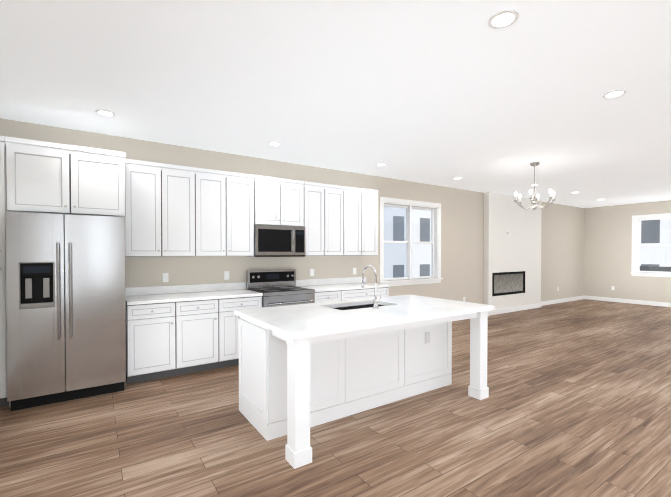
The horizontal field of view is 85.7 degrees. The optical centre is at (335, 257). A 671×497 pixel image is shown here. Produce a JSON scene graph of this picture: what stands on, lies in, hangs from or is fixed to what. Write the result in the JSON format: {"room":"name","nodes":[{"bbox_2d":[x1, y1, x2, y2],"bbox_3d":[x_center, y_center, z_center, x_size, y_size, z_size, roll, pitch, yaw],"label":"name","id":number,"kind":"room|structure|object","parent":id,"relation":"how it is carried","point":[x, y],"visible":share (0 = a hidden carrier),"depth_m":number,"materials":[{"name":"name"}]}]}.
{"room":"kitchen","nodes":[
{"label":"kitchen","id":0,"kind":"room"},
{"bbox_2d":[0,118,584,303],"bbox_3d":[2.038,-0.077,7.498,13.810,2.810,0.160,0,1,-34],"label":"wall","id":1,"kind":"structure","parent":0,"point":[562,241],"depth_m":6.30,"materials":[{"name":"beige paint"}]},
{"bbox_2d":[5,136,125,216],"bbox_3d":[-2.763,-0.767,3.786,0.943,0.670,0.671,0,1,-34],"label":"upper cabinet","id":2,"kind":"object","parent":1,"relation":"attached to","point":[49,177],"visible":0.98,"depth_m":3.50,"materials":[{"name":"white wood"}]},
{"bbox_2d":[125,159,200,256],"bbox_3d":[-2.116,-0.562,4.412,0.819,1.096,0.350,0,1,-34],"label":"upper cabinet","id":3,"kind":"object","parent":1,"relation":"attached to","point":[174,210],"depth_m":4.26,"materials":[{"name":"white wood"}]},
{"bbox_2d":[162,273,168,281],"bbox_3d":[-2.163,0.253,4.600,0.070,0.116,0.008,0,1,-34],"label":"electrical outlet","id":4,"kind":"object","parent":1,"relation":"attached to","point":[165,277],"visible":1,"depth_m":4.60,"materials":[{"name":"white plastic"}]},
{"bbox_2d":[224,271,228,279],"bbox_3d":[-1.514,0.248,5.032,0.070,0.116,0.008,0,1,-34],"label":"electrical outlet","id":5,"kind":"object","parent":1,"relation":"attached to","point":[226,275],"visible":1,"depth_m":5.03,"materials":[{"name":"white plastic"}]},
{"bbox_2d":[201,168,253,255],"bbox_3d":[-1.536,-0.567,4.798,0.820,1.096,0.350,0,1,-34],"label":"upper cabinet","id":6,"kind":"object","parent":1,"relation":"attached to","point":[227,198],"depth_m":4.68,"materials":[{"name":"white wood"}]},
{"bbox_2d":[254,175,303,226],"bbox_3d":[-0.866,-0.787,5.224,0.759,0.665,0.381,0,1,-34],"label":"upper cabinet","id":7,"kind":"object","parent":1,"relation":"attached to","point":[278,201],"visible":0.96,"depth_m":5.08,"materials":[{"name":"white wood"}]},
{"bbox_2d":[246,225,304,256],"bbox_3d":[-0.851,-0.232,5.208,0.759,0.435,0.436,0,1,-34],"label":"microwave","id":8,"kind":"object","parent":7,"relation":"attached to","point":[277,241],"visible":1,"depth_m":5.04,"materials":[{"name":"silver metal"}]},
{"bbox_2d":[303,181,346,255],"bbox_3d":[-0.235,-0.577,5.666,0.768,1.096,0.350,0,1,-34],"label":"upper cabinet","id":9,"kind":"object","parent":1,"relation":"attached to","point":[340,220],"depth_m":5.52,"materials":[{"name":"white wood"}]},
{"bbox_2d":[347,187,377,255],"bbox_3d":[0.302,-0.581,6.024,0.768,1.096,0.350,0,1,-34],"label":"upper cabinet","id":10,"kind":"object","parent":1,"relation":"attached to","point":[362,204],"depth_m":5.91,"materials":[{"name":"white wood"}]},
{"bbox_2d":[379,197,442,285],"bbox_3d":[1.467,-0.291,7.062,1.690,1.640,0.172,0,1,-34],"label":"kitchen window","id":11,"kind":"structure","parent":1,"relation":"in","point":[434,209],"depth_m":7.08,"materials":[{"name":"white"}]},
{"bbox_2d":[541,295,583,305],"bbox_3d":[4.120,1.255,8.795,8.576,0.115,0.018,0,1,-34],"label":"baseboard","id":12,"kind":"structure","parent":1,"relation":"attached to","point":[556,301],"depth_m":10.38,"materials":[{"name":"white wood"}]},
{"bbox_2d":[0,299,670,496],"bbox_3d":[3.996,1.424,4.578,13.810,0.120,7.220,0,1,-34],"label":"floor","id":13,"kind":"structure","parent":0,"point":[576,402],"depth_m":2.83,"materials":[{"name":"brown wood"}]},
{"bbox_2d":[0,136,8,406],"bbox_3d":[-3.249,0.139,3.473,0.219,2.475,0.671,0,1,-34],"label":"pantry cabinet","id":14,"kind":"object","parent":13,"relation":"on","point":[3,365],"visible":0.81,"depth_m":3.27,"materials":[{"name":"white wood"}]},
{"bbox_2d":[5,210,125,410],"bbox_3d":[-2.704,0.476,3.712,0.904,1.797,0.843,0,1,-34],"label":"refrigerator","id":15,"kind":"object","parent":13,"relation":"on","point":[65,310],"visible":1,"depth_m":3.38,"materials":[{"name":"silver metal"}]},
{"bbox_2d":[125,301,184,383],"bbox_3d":[-2.156,0.933,4.241,0.543,0.870,0.622,0,1,-34],"label":"base cabinet","id":16,"kind":"object","parent":13,"relation":"on","point":[168,339],"depth_m":3.99,"materials":[{"name":"white wood"}]},
{"bbox_2d":[125,282,262,304],"bbox_3d":[-1.744,0.427,4.495,1.518,0.135,0.645,0,1,-34],"label":"countertop","id":17,"kind":"structure","parent":16,"relation":"on","point":[156,294],"depth_m":4.50,"materials":[{"name":"white stone"}]},
{"bbox_2d":[185,299,224,373],"bbox_3d":[-1.781,0.930,4.491,0.604,0.870,0.622,0,1,-34],"label":"base cabinet","id":18,"kind":"object","parent":13,"relation":"on","point":[204,319],"depth_m":4.29,"materials":[{"name":"white wood"}]},
{"bbox_2d":[225,296,261,366],"bbox_3d":[-1.376,0.926,4.761,0.615,0.870,0.622,0,1,-34],"label":"base cabinet","id":19,"kind":"object","parent":13,"relation":"on","point":[231,304],"depth_m":4.48,"materials":[{"name":"white wood"}]},
{"bbox_2d":[246,269,314,306],"bbox_3d":[-0.769,0.770,5.097,0.759,1.175,0.708,0,1,-34],"label":"range","id":20,"kind":"object","parent":13,"relation":"on","point":[277,287],"visible":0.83,"depth_m":5.13,"materials":[{"name":"silver metal"}]},
{"bbox_2d":[315,290,346,302],"bbox_3d":[-0.258,0.917,5.506,0.532,0.870,0.622,0,1,-34],"label":"base cabinet","id":21,"kind":"object","parent":13,"relation":"on","point":[330,296],"depth_m":5.26,"materials":[{"name":"white wood"}]},
{"bbox_2d":[296,277,389,291],"bbox_3d":[0.120,0.412,5.738,1.429,0.135,0.645,0,1,-34],"label":"countertop","id":22,"kind":"structure","parent":21,"relation":"on","point":[333,284],"depth_m":5.76,"materials":[{"name":"white stone"}]},
{"bbox_2d":[237,311,488,468],"bbox_3d":[0.312,0.945,3.418,2.151,0.864,1.095,0,1,-34],"label":"kitchen island","id":23,"kind":"object","parent":13,"relation":"on","point":[304,369],"depth_m":3.10,"materials":[{"name":"white wood"}]},
{"bbox_2d":[234,303,385,338],"bbox_3d":[-0.266,0.498,3.018,0.800,0.040,1.150,0,1,-34],"label":"island countertop","id":24,"kind":"structure","parent":23,"relation":"on","point":[299,321],"depth_m":2.80,"materials":[{"name":"white stone"}]},
{"bbox_2d":[322,299,445,326],"bbox_3d":[0.358,0.493,3.434,0.700,0.040,1.150,0,1,-34],"label":"island countertop","id":25,"kind":"structure","parent":23,"relation":"on","point":[397,312],"depth_m":3.14,"materials":[{"name":"white stone"}]},
{"bbox_2d":[338,303,389,310],"bbox_3d":[0.242,0.616,3.610,0.724,0.234,0.414,0,1,-34],"label":"sink","id":26,"kind":"object","parent":25,"relation":"in","point":[348,305],"depth_m":3.81,"materials":[{"name":"silver metal"}]},
{"bbox_2d":[361,265,381,308],"bbox_3d":[0.341,0.270,3.456,0.098,0.405,0.240,0,1,-34],"label":"island faucet","id":27,"kind":"object","parent":25,"relation":"on","point":[375,302],"visible":1,"depth_m":3.37,"materials":[{"name":"silver metal"}]},
{"bbox_2d":[378,295,493,318],"bbox_3d":[0.945,0.488,3.825,0.710,0.040,1.150,0,1,-34],"label":"island countertop","id":28,"kind":"structure","parent":23,"relation":"on","point":[452,307],"depth_m":3.63,"materials":[{"name":"white stone"}]},
{"bbox_2d":[347,287,388,299],"bbox_3d":[0.304,0.913,5.881,0.942,0.870,0.622,0,1,-34],"label":"base cabinet","id":29,"kind":"object","parent":13,"relation":"on","point":[357,293],"depth_m":5.62,"materials":[{"name":"white wood"}]},
{"bbox_2d":[483,192,541,315],"bbox_3d":[4.403,-0.092,8.889,2.334,2.808,0.142,0,1,-34],"label":"fireplace","id":30,"kind":"object","parent":13,"relation":"on","point":[512,273],"visible":0.85,"depth_m":8.71,"materials":[{"name":"white paint"}]},
{"bbox_2d":[0,0,670,207],"bbox_3d":[3.996,-1.506,4.543,13.810,0.120,7.220,0,1,-34],"label":"ceiling","id":31,"kind":"structure","parent":0,"point":[444,93],"depth_m":2.98,"materials":[{"name":"white paint"}]},
{"bbox_2d":[95,110,114,116],"bbox_3d":[-2.279,-1.430,3.582,0.170,0.008,0.170,0,1,-34],"label":"recessed light","id":32,"kind":"object","parent":31,"relation":"in","point":[106,113],"visible":1,"depth_m":3.58,"materials":[{"name":"white plastic"}]},
{"bbox_2d":[268,142,280,145],"bbox_3d":[-0.773,-1.442,4.585,0.170,0.008,0.170,0,1,-34],"label":"recessed light","id":33,"kind":"object","parent":31,"relation":"in","point":[274,143],"visible":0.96,"depth_m":4.56,"materials":[{"name":"white"}]},
{"bbox_2d":[488,10,518,28],"bbox_3d":[0.996,-1.413,2.148,0.170,0.008,0.170,0,1,-34],"label":"recessed light","id":34,"kind":"object","parent":31,"relation":"in","point":[503,19],"visible":1,"depth_m":2.14,"materials":[{"name":"white plastic"}]},
{"bbox_2d":[514,162,555,209],"bbox_3d":[3.074,-1.097,5.580,0.572,0.721,0.583,0,1,-34],"label":"chandelier","id":35,"kind":"object","parent":31,"relation":"hanging from","point":[534,200],"visible":1,"depth_m":5.56,"materials":[{"name":"silver metal"}]},
{"bbox_2d":[602,89,626,98],"bbox_3d":[2.430,-1.425,3.152,0.170,0.008,0.170,0,1,-34],"label":"recessed light","id":36,"kind":"object","parent":31,"relation":"in","point":[614,93],"visible":1,"depth_m":3.15,"materials":[{"name":"white"}]},
{"bbox_2d":[584,200,670,302],"bbox_3d":[9.719,-0.086,8.280,0.160,2.810,7.060,0,1,-34],"label":"wall","id":37,"kind":"structure","parent":0,"point":[608,249],"depth_m":10.48,"materials":[{"name":"beige paint"}]},
{"bbox_2d":[584,295,670,306],"bbox_3d":[9.602,1.261,8.314,0.014,0.115,6.900,0,1,-34],"label":"baseboard","id":38,"kind":"structure","parent":37,"relation":"attached to","point":[652,303],"depth_m":10.23,"materials":[{"name":"white wood"}]},
{"bbox_2d":[630,213,670,276],"bbox_3d":[9.102,-0.321,9.122,0.172,1.690,2.640,0,1,-34],"label":"window","id":39,"kind":"structure","parent":37,"relation":"in","point":[636,245],"depth_m":10.03,"materials":[{"name":"white"}]},
{"label":"outside","id":40,"kind":"structure","parent":0,"visible":0},
{"bbox_2d":[384,206,431,277],"bbox_3d":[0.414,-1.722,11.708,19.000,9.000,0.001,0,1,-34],"label":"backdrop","id":41,"kind":"structure","parent":40,"point":[401,226],"depth_m":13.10,"materials":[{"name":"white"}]},
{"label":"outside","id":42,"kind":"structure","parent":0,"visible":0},
{"bbox_2d":[639,219,670,271],"bbox_3d":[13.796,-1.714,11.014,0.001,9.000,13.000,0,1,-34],"label":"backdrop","id":43,"kind":"structure","parent":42,"point":[647,236],"depth_m":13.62,"materials":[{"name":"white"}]}
]}

